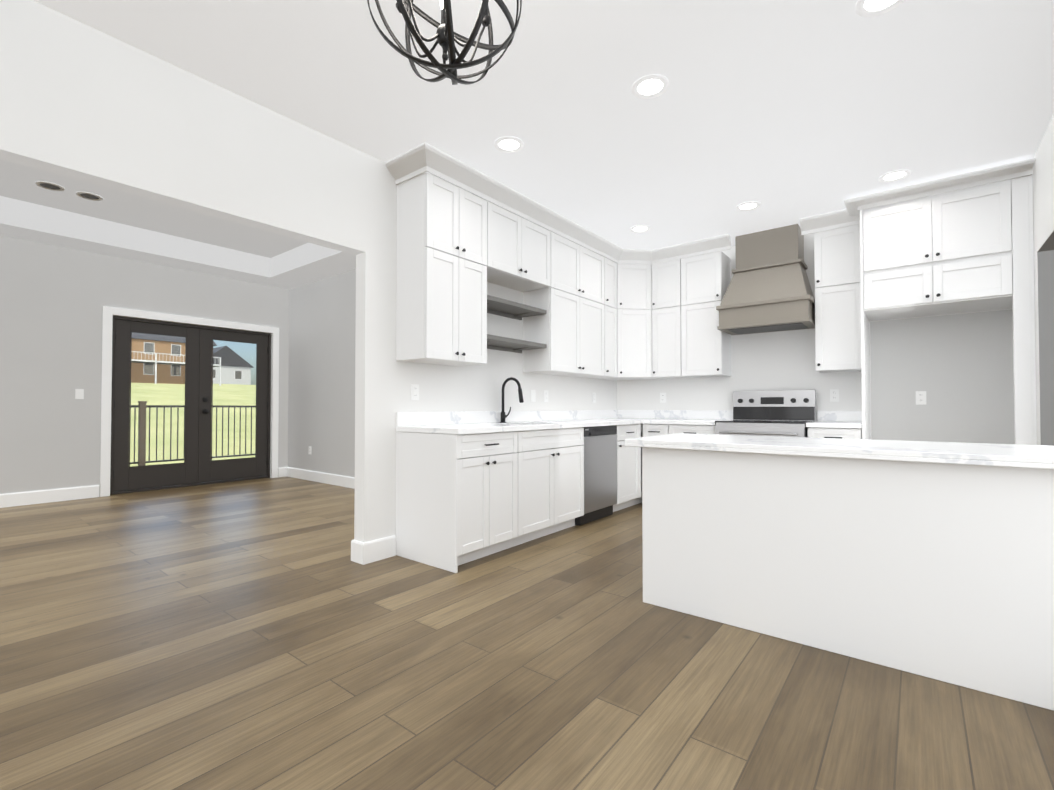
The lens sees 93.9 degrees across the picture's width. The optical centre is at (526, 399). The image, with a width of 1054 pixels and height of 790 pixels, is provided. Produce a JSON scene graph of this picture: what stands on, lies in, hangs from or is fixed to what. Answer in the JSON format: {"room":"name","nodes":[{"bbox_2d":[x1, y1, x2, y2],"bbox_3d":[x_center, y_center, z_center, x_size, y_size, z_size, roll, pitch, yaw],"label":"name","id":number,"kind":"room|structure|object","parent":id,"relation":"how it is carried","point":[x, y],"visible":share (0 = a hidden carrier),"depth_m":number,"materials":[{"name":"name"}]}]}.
{"room":"kitchen","nodes":[
{"label":"kitchen","id":0,"kind":"room"},
{"bbox_2d":[0,236,288,496],"bbox_3d":[-6.154,-0.437,4.503,0.200,3.120,8.060,-1,-1,38],"label":"wall","id":1,"kind":"structure","parent":0,"point":[54,300],"depth_m":5.57,"materials":[{"name":"paint"}]},
{"bbox_2d":[0,485,98,507],"bbox_3d":[-6.789,1.036,3.503,0.015,0.142,5.742,-1,-1,38],"label":"baseboard","id":2,"kind":"structure","parent":1,"relation":"attached to","point":[40,496],"depth_m":5.41,"materials":[{"name":"paint"}]},
{"bbox_2d":[75,389,83,398],"bbox_3d":[-5.121,-0.058,5.630,0.009,0.116,0.072,-1,-1,38],"label":"light switch","id":3,"kind":"object","parent":1,"relation":"attached to","point":[79,393],"visible":1,"depth_m":5.63,"materials":[{"name":"white plastic"}]},
{"bbox_2d":[100,306,278,496],"bbox_3d":[-4.378,0.038,6.588,0.057,2.240,2.042,-1,-1,38],"label":"door frame","id":4,"kind":"structure","parent":1,"relation":"attached to","point":[106,391],"depth_m":6.01,"materials":[{"name":"paint"}]},
{"bbox_2d":[110,316,270,494],"bbox_3d":[-4.416,0.084,6.618,0.162,2.144,1.856,-1,-1,38],"label":"french door","id":5,"kind":"structure","parent":1,"relation":"in","point":[199,466],"depth_m":6.55,"materials":[{"name":"brown metal"}]},
{"bbox_2d":[0,159,355,288],"bbox_3d":[-4.355,-1.947,3.026,4.485,0.390,7.945,-1,-1,38],"label":"ceiling","id":6,"kind":"structure","parent":0,"point":[116,223],"depth_m":5.58,"materials":[{"name":"paint"}]},
{"bbox_2d":[35,181,64,190],"bbox_3d":[-4.461,-1.991,4.603,0.200,0.006,0.200,-1,-1,38],"label":"recessed light","id":7,"kind":"object","parent":6,"relation":"in","point":[49,186],"visible":1,"depth_m":4.60,"materials":[{"name":"paint"}]},
{"bbox_2d":[76,192,102,200],"bbox_3d":[-4.287,-1.988,4.822,0.200,0.006,0.200,-1,-1,38],"label":"recessed light","id":8,"kind":"object","parent":6,"relation":"in","point":[89,196],"visible":0.98,"depth_m":4.82,"materials":[{"name":"paint"}]},
{"bbox_2d":[0,0,616,541],"bbox_3d":[-1.977,-0.474,2.299,0.115,3.120,9.800,-1,-1,38],"label":"wall","id":9,"kind":"structure","parent":0,"point":[76,95],"depth_m":2.80,"materials":[{"name":"paint"}]},
{"bbox_2d":[0,149,363,254],"bbox_3d":[-3.077,-1.036,0.921,0.113,0.001,6.239,-1,-1,38],"label":"soffit","id":10,"kind":"structure","parent":9,"relation":"attached to","point":[61,170],"depth_m":2.46,"materials":[{"name":"paint"}]},
{"bbox_2d":[351,535,395,564],"bbox_3d":[-0.616,1.044,3.988,0.147,0.142,1.710,-1,-1,38],"label":"baseboard","id":11,"kind":"structure","parent":9,"relation":"attached to","point":[363,553],"depth_m":3.35,"materials":[{"name":"paint"}]},
{"bbox_2d":[411,384,418,399],"bbox_3d":[-0.828,-0.051,3.639,0.008,0.116,0.072,-1,-1,38],"label":"outlet","id":12,"kind":"object","parent":9,"relation":"attached to","point":[414,391],"visible":1,"depth_m":3.63,"materials":[{"name":"white plastic"}]},
{"bbox_2d":[396,172,486,365],"bbox_3d":[-0.610,-0.902,3.647,0.352,1.262,0.600,-1,-1,38],"label":"upper cabinet","id":13,"kind":"object","parent":9,"relation":"attached to","point":[441,304],"visible":1,"depth_m":3.48,"materials":[{"name":"white wood"}]},
{"bbox_2d":[487,334,545,352],"bbox_3d":[-0.190,-0.469,4.226,0.282,0.066,0.828,-1,-1,38],"label":"floating shelf","id":14,"kind":"object","parent":9,"relation":"attached to","point":[494,342],"visible":0.67,"depth_m":4.27,"materials":[{"name":"grey wood"}]},
{"bbox_2d":[487,295,545,319],"bbox_3d":[-0.190,-0.779,4.231,0.282,0.066,0.828,-1,-1,38],"label":"floating shelf","id":15,"kind":"object","parent":9,"relation":"attached to","point":[506,308],"visible":0.56,"depth_m":4.26,"materials":[{"name":"grey wood"}]},
{"bbox_2d":[487,202,550,291],"bbox_3d":[-0.163,-1.270,4.217,0.352,0.507,0.836,-1,-1,38],"label":"upper cabinet","id":16,"kind":"object","parent":9,"relation":"attached to","point":[518,253],"visible":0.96,"depth_m":4.11,"materials":[{"name":"white wood"}]},
{"bbox_2d":[531,390,535,401],"bbox_3d":[0.062,-0.032,4.759,0.009,0.116,0.072,-1,-1,38],"label":"outlet","id":17,"kind":"object","parent":9,"relation":"attached to","point":[533,395],"visible":1,"depth_m":4.76,"materials":[{"name":"white plastic"}]},
{"bbox_2d":[544,390,547,401],"bbox_3d":[0.192,-0.030,4.924,0.008,0.116,0.072,-1,-1,38],"label":"outlet","id":18,"kind":"object","parent":9,"relation":"attached to","point":[545,395],"visible":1,"depth_m":4.92,"materials":[{"name":"white plastic"}]},
{"bbox_2d":[385,142,730,263],"bbox_3d":[0.529,-1.587,4.204,1.460,0.128,3.067,-1,-1,38],"label":"crown molding","id":19,"kind":"structure","parent":9,"relation":"attached to","point":[422,158],"depth_m":4.07,"materials":[{"name":"white wood"}]},
{"bbox_2d":[523,232,616,377],"bbox_3d":[0.486,-0.879,5.029,0.352,1.262,1.248,-1,-1,38],"label":"upper cabinet","id":20,"kind":"object","parent":9,"relation":"attached to","point":[574,328],"visible":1,"depth_m":4.77,"materials":[{"name":"white wood"}]},
{"bbox_2d":[592,392,595,402],"bbox_3d":[0.770,-0.018,5.652,0.008,0.116,0.072,-1,-1,38],"label":"outlet","id":21,"kind":"object","parent":9,"relation":"attached to","point":[593,397],"visible":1,"depth_m":5.64,"materials":[{"name":"white plastic"}]},
{"bbox_2d":[288,269,355,476],"bbox_3d":[-1.850,-0.409,6.158,4.485,3.120,0.115,-1,-1,38],"label":"wall","id":22,"kind":"structure","parent":0,"point":[321,374],"depth_m":6.88,"materials":[{"name":"paint"}]},
{"bbox_2d":[286,467,354,488],"bbox_3d":[-1.891,1.079,6.081,4.483,0.142,0.015,-1,-1,38],"label":"baseboard","id":23,"kind":"structure","parent":22,"relation":"attached to","point":[333,479],"depth_m":6.84,"materials":[{"name":"paint"}]},
{"bbox_2d":[0,477,1053,789],"bbox_3d":[-1.583,1.112,2.033,10.400,0.060,9.915,-1,-1,38],"label":"floor","id":24,"kind":"structure","parent":0,"point":[256,635],"depth_m":1.90,"materials":[{"name":"brown wood"}]},
{"bbox_2d":[396,424,642,572],"bbox_3d":[0.346,0.688,4.584,0.653,0.874,3.295,-1,-1,38],"label":"base cabinet","id":25,"kind":"object","parent":24,"relation":"on","point":[461,499],"visible":0.94,"depth_m":3.44,"materials":[{"name":"white wood"}]},
{"bbox_2d":[396,410,643,434],"bbox_3d":[0.349,0.180,4.590,0.660,0.138,3.297,-1,-1,38],"label":"countertop","id":26,"kind":"structure","parent":25,"relation":"on","point":[467,422],"depth_m":4.10,"materials":[{"name":"stone"}]},
{"bbox_2d":[500,377,523,422],"bbox_3d":[-0.116,0.008,4.264,0.257,0.392,0.115,-1,-1,38],"label":"faucet","id":27,"kind":"object","parent":26,"relation":"on","point":[504,416],"visible":1,"depth_m":4.28,"materials":[{"name":"black metal"}]},
{"bbox_2d":[575,425,616,525],"bbox_3d":[0.462,0.689,4.729,0.600,0.868,0.602,-1,-1,38],"label":"dishwasher","id":28,"kind":"object","parent":24,"relation":"on","point":[600,471],"visible":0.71,"depth_m":4.53,"materials":[{"name":"silver metal"}]},
{"bbox_2d":[643,424,715,436],"bbox_3d":[1.699,0.698,5.197,0.755,0.874,0.653,-1,-1,38],"label":"base cabinet","id":29,"kind":"object","parent":24,"relation":"on","point":[655,429],"visible":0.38,"depth_m":5.00,"materials":[{"name":"white wood"}]},
{"bbox_2d":[644,410,732,424],"bbox_3d":[1.713,0.190,5.192,0.728,0.138,0.657,-1,-1,38],"label":"countertop","id":30,"kind":"structure","parent":29,"relation":"on","point":[683,417],"depth_m":5.40,"materials":[{"name":"stone"}]},
{"bbox_2d":[642,447,785,639],"bbox_3d":[1.103,0.675,2.715,0.679,0.836,0.690,-1,-1,38],"label":"base cabinet","id":31,"kind":"object","parent":24,"relation":"on","point":[714,544],"depth_m":2.41,"materials":[{"name":"white wood"}]},
{"bbox_2d":[625,433,1053,468],"bbox_3d":[1.512,0.231,2.387,1.886,0.038,0.785,-1,-1,38],"label":"countertop","id":32,"kind":"structure","parent":31,"relation":"on","point":[1019,455],"depth_m":2.16,"materials":[{"name":"stone"}]},
{"bbox_2d":[715,390,815,436],"bbox_3d":[2.276,0.519,4.693,0.756,1.215,0.711,-1,-1,38],"label":"range","id":33,"kind":"object","parent":24,"relation":"on","point":[786,413],"visible":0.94,"depth_m":4.78,"materials":[{"name":"silver metal"}]},
{"bbox_2d":[808,427,861,438],"bbox_3d":[2.758,0.684,4.357,0.390,0.874,0.653,-1,-1,38],"label":"base cabinet","id":34,"kind":"object","parent":24,"relation":"on","point":[843,433],"visible":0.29,"depth_m":4.13,"materials":[{"name":"white wood"}]},
{"bbox_2d":[806,411,861,427],"bbox_3d":[2.760,0.176,4.371,0.398,0.138,0.642,-1,-1,38],"label":"countertop","id":35,"kind":"structure","parent":34,"relation":"on","point":[825,419],"depth_m":4.54,"materials":[{"name":"stone"}]},
{"bbox_2d":[782,455,961,685],"bbox_3d":[1.558,0.669,2.353,0.717,0.836,0.690,-1,-1,38],"label":"base cabinet","id":36,"kind":"object","parent":24,"relation":"on","point":[943,572],"depth_m":2.01,"materials":[{"name":"white wood"}]},
{"bbox_2d":[860,175,1036,444],"bbox_3d":[3.304,-0.222,3.937,0.996,2.672,0.655,-1,-1,38],"label":"cabinet","id":37,"kind":"object","parent":24,"relation":"on","point":[970,249],"visible":0.96,"depth_m":3.67,"materials":[{"name":"white wood"}]},
{"bbox_2d":[800,158,1034,234],"bbox_3d":[2.998,-1.591,3.952,1.466,0.128,0.412,-1,-1,38],"label":"crown molding","id":38,"kind":"structure","parent":37,"relation":"attached to","point":[855,206],"depth_m":3.79,"materials":[{"name":"white wood"}]},
{"bbox_2d":[962,464,1053,710],"bbox_3d":[2.001,0.664,2.001,0.650,0.836,0.690,-1,-1,38],"label":"base cabinet","id":39,"kind":"object","parent":24,"relation":"on","point":[1008,512],"depth_m":1.77,"materials":[{"name":"white wood"}]},
{"bbox_2d":[33,0,1053,263],"bbox_3d":[0.888,-1.760,1.333,5.600,0.120,8.015,-1,-1,38],"label":"ceiling","id":40,"kind":"structure","parent":0,"point":[787,112],"depth_m":2.67,"materials":[{"name":"paint"}]},
{"bbox_2d":[367,0,521,84],"bbox_3d":[-0.269,-1.384,1.622,0.493,0.621,0.503,-1,-1,38],"label":"chandelier","id":41,"kind":"object","parent":40,"relation":"hanging from","point":[446,36],"visible":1,"depth_m":1.61,"materials":[{"name":"black metal"}]},
{"bbox_2d":[494,136,523,152],"bbox_3d":[-0.117,-1.664,3.218,0.194,0.006,0.194,-1,-1,38],"label":"recessed light","id":42,"kind":"object","parent":40,"relation":"in","point":[509,144],"visible":1,"depth_m":3.22,"materials":[{"name":"white plastic"}]},
{"bbox_2d":[630,225,649,232],"bbox_3d":[1.089,-1.639,4.737,0.194,0.006,0.194,-1,-1,38],"label":"recessed light","id":43,"kind":"object","parent":40,"relation":"in","point":[639,228],"visible":1,"depth_m":4.73,"materials":[{"name":"white plastic"}]},
{"bbox_2d":[632,74,668,98],"bbox_3d":[0.661,-1.674,2.638,0.194,0.006,0.194,-1,-1,38],"label":"recessed light","id":44,"kind":"object","parent":40,"relation":"in","point":[650,86],"visible":1,"depth_m":2.63,"materials":[{"name":"white plastic"}]},
{"bbox_2d":[736,201,760,210],"bbox_3d":[1.890,-1.648,4.203,0.194,0.006,0.194,-1,-1,38],"label":"recessed light","id":45,"kind":"object","parent":40,"relation":"in","point":[749,206],"visible":1,"depth_m":4.20,"materials":[{"name":"white plastic"}]},
{"bbox_2d":[856,0,904,16],"bbox_3d":[1.496,-1.684,2.065,0.194,0.006,0.194,-1,-1,38],"label":"recessed light","id":46,"kind":"object","parent":40,"relation":"in","point":[868,8],"visible":1,"depth_m":2.11,"materials":[{"name":"white plastic"}]},
{"bbox_2d":[879,169,910,181],"bbox_3d":[2.729,-1.657,3.652,0.194,0.006,0.194,-1,-1,38],"label":"recessed light","id":47,"kind":"object","parent":40,"relation":"in","point":[895,175],"visible":0.96,"depth_m":3.65,"materials":[{"name":"white plastic"}]},
{"bbox_2d":[617,224,1014,443],"bbox_3d":[3.297,-0.323,4.438,5.715,2.890,0.118,-1,-1,38],"label":"wall","id":48,"kind":"structure","parent":0,"point":[958,368],"depth_m":4.36,"materials":[{"name":"paint"}]},
{"bbox_2d":[594,263,661,380],"bbox_3d":[1.163,-0.868,5.678,0.606,1.262,0.607,-1,-1,38],"label":"upper cabinet","id":49,"kind":"object","parent":48,"relation":"attached to","point":[634,321],"visible":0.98,"depth_m":5.45,"materials":[{"name":"white wood"}]},
{"bbox_2d":[660,393,665,402],"bbox_3d":[1.581,-0.016,5.717,0.072,0.116,0.008,-1,-1,38],"label":"outlet","id":50,"kind":"object","parent":48,"relation":"attached to","point":[662,397],"visible":1,"depth_m":5.71,"materials":[{"name":"white plastic"}]},
{"bbox_2d":[652,251,730,378],"bbox_3d":[1.777,-0.874,5.354,0.752,1.262,0.352,-1,-1,38],"label":"upper cabinet","id":51,"kind":"object","parent":48,"relation":"attached to","point":[690,339],"visible":1,"depth_m":5.21,"materials":[{"name":"white wood"}]},
{"bbox_2d":[716,224,814,334],"bbox_3d":[2.342,-1.161,4.803,0.813,0.957,0.520,-1,-1,38],"label":"range hood","id":52,"kind":"object","parent":48,"relation":"attached to","point":[769,289],"visible":0.92,"depth_m":4.69,"materials":[{"name":"brown wood"}]},
{"bbox_2d":[830,389,838,401],"bbox_3d":[2.913,-0.034,4.660,0.072,0.116,0.008,-1,-1,38],"label":"outlet","id":53,"kind":"object","parent":48,"relation":"attached to","point":[834,395],"visible":1,"depth_m":4.66,"materials":[{"name":"white plastic"}]},
{"bbox_2d":[814,225,860,372],"bbox_3d":[2.862,-0.888,4.493,0.368,1.262,0.352,-1,-1,38],"label":"upper cabinet","id":54,"kind":"object","parent":48,"relation":"attached to","point":[837,304],"visible":0.92,"depth_m":4.38,"materials":[{"name":"white wood"}]},
{"bbox_2d":[916,391,925,404],"bbox_3d":[3.414,-0.011,4.262,0.072,0.116,0.008,-1,-1,38],"label":"outlet","id":55,"kind":"object","parent":48,"relation":"attached to","point":[920,397],"visible":1,"depth_m":4.26,"materials":[{"name":"white plastic"}]},
{"bbox_2d":[1032,115,1053,444],"bbox_3d":[1.492,-0.324,0.755,0.115,2.770,7.900,-1,-1,38],"label":"wall","id":56,"kind":"structure","parent":0,"point":[1043,195],"depth_m":3.21,"materials":[{"name":"paint"}]},
{"bbox_2d":[1037,231,1053,445],"bbox_3d":[3.215,0.047,2.919,0.113,2.100,0.920,-1,-1,38],"label":"door frame","id":57,"kind":"structure","parent":56,"relation":"attached to","point":[1045,255],"depth_m":3.30,"materials":[{"name":"paint"}]},
{"label":"outside","id":58,"kind":"structure","parent":0,"visible":0},
{"bbox_2d":[129,383,255,466],"bbox_3d":[-61.066,-0.131,64.005,159.800,5.500,200.000,-1,-1,38],"label":"lawn","id":59,"kind":"structure","parent":58,"point":[143,393],"depth_m":23.54,"materials":[{"name":"green plant"}]},
{"bbox_2d":[130,331,220,385],"bbox_3d":[-52.174,-5.944,66.620,12.400,9.200,15.800,-1,-1,38],"label":"house","id":60,"kind":"structure","parent":59,"relation":"on","point":[154,365],"depth_m":65.28,"materials":[{"name":"brown"}]},
{"bbox_2d":[213,346,253,384],"bbox_3d":[-54.200,-5.223,85.453,9.800,7.400,8.800,-1,-1,38],"label":"house","id":61,"kind":"structure","parent":59,"relation":"on","point":[234,368],"depth_m":83.14,"materials":[{"name":"grey"}]},
{"bbox_3d":[-6.017,1.447,7.388,3.189,0.450,6.200,-1,-1,38],"label":"deck","id":62,"kind":"object","parent":59,"relation":"on","visible":0},
{"bbox_2d":[129,401,255,465],"bbox_3d":[-6.016,0.616,7.402,3.180,1.209,6.190,-1,-1,38],"label":"railing","id":63,"kind":"object","parent":62,"relation":"on","point":[141,424],"depth_m":8.96,"materials":[{"name":"black metal"}]}
]}

